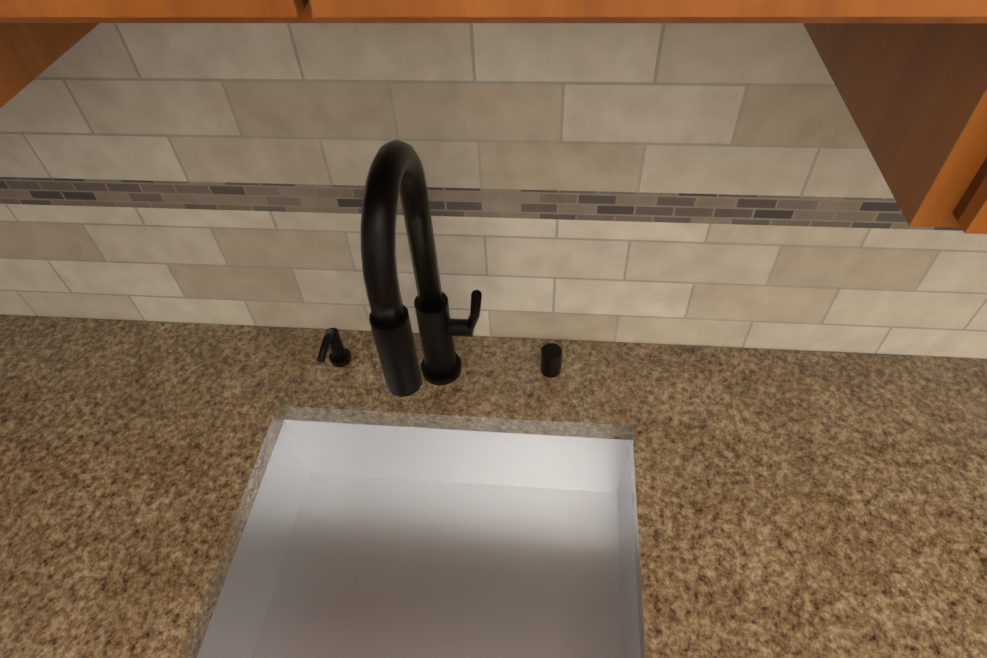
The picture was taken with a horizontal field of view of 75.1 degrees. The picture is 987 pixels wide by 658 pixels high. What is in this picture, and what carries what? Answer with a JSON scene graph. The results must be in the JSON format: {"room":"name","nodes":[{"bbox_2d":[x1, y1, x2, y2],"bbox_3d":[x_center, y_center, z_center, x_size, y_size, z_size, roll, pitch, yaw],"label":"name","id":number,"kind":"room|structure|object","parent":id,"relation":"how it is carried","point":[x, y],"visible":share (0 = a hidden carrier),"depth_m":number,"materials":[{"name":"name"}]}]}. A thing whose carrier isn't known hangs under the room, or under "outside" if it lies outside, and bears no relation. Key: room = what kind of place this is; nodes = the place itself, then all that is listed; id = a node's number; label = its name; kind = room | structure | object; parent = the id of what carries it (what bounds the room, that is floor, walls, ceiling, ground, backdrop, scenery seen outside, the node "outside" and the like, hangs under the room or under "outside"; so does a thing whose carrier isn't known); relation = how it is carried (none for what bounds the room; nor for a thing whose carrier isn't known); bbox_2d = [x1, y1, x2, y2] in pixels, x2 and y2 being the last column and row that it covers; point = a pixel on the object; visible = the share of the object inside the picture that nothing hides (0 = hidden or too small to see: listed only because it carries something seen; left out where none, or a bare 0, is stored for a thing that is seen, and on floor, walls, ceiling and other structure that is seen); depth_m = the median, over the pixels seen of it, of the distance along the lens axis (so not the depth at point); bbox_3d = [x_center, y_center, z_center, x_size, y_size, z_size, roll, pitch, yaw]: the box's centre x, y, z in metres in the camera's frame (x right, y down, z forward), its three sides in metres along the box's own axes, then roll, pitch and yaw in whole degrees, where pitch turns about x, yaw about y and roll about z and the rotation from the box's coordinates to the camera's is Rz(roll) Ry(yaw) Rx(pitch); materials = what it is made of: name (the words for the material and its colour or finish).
{"room":"kitchen","nodes":[
{"label":"kitchen","id":0,"kind":"room"},
{"bbox_3d":[0.872,2.540,0.008,5.197,0.060,5.240,3,48,5],"label":"floor","id":1,"kind":"structure","parent":0,"visible":0},
{"bbox_3d":[0.589,0.600,1.133,3.978,0.875,0.648,3,48,5],"label":"base cabinet","id":2,"kind":"object","parent":1,"relation":"on","visible":0},
{"bbox_2d":[0,314,986,657],"bbox_3d":[0.574,0.352,0.856,3.977,0.210,0.654,3,48,5],"label":"countertop","id":3,"kind":"structure","parent":2,"relation":"on","point":[190,490],"depth_m":0.94,"materials":[{"name":"stone"}]},
{"bbox_2d":[317,327,350,367],"bbox_3d":[-0.248,0.038,0.985,0.034,0.081,0.078,3,48,5],"label":"soap dispenser","id":4,"kind":"object","parent":3,"relation":"on","point":[340,355],"visible":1,"depth_m":0.99,"materials":[{"name":"black metal"}]},
{"bbox_2d":[361,139,481,396],"bbox_3d":[-0.075,-0.024,0.789,0.109,0.442,0.223,3,48,5],"label":"faucet","id":5,"kind":"object","parent":3,"relation":"on","point":[396,168],"visible":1,"depth_m":0.70,"materials":[{"name":"black metal"}]},
{"bbox_2d":[0,23,986,358],"bbox_3d":[0.589,-0.190,0.750,3.978,0.700,0.010,3,48,5],"label":"tile backsplash","id":6,"kind":"structure","parent":3,"relation":"on","point":[694,183],"depth_m":0.84,"materials":[{"name":"beige tile"}]},
{"bbox_2d":[541,343,561,377],"bbox_3d":[0.088,0.048,0.982,0.032,0.045,0.032,3,48,5],"label":"air gap cap","id":7,"kind":"object","parent":3,"relation":"on","point":[551,358],"visible":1,"depth_m":0.97,"materials":[{"name":"black metal"}]},
{"bbox_3d":[1.055,-0.331,0.623,5.197,2.840,0.120,3,48,5],"label":"upper cabinet","id":8,"kind":"object","parent":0,"visible":0},
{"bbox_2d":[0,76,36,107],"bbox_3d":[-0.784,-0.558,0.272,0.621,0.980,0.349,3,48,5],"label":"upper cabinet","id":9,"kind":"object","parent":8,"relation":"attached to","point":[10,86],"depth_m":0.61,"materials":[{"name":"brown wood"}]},
{"bbox_2d":[0,0,986,83],"bbox_3d":[-0.101,-0.572,0.159,0.753,0.845,0.349,3,48,5],"label":"upper cabinet","id":10,"kind":"object","parent":8,"relation":"attached to","point":[909,78],"depth_m":0.36,"materials":[{"name":"brown wood"}]},
{"bbox_2d":[835,84,986,233],"bbox_3d":[0.656,-0.494,0.139,0.761,0.980,0.349,3,48,5],"label":"upper cabinet","id":11,"kind":"object","parent":8,"relation":"attached to","point":[928,142],"depth_m":0.42,"materials":[{"name":"brown wood"}]}
]}

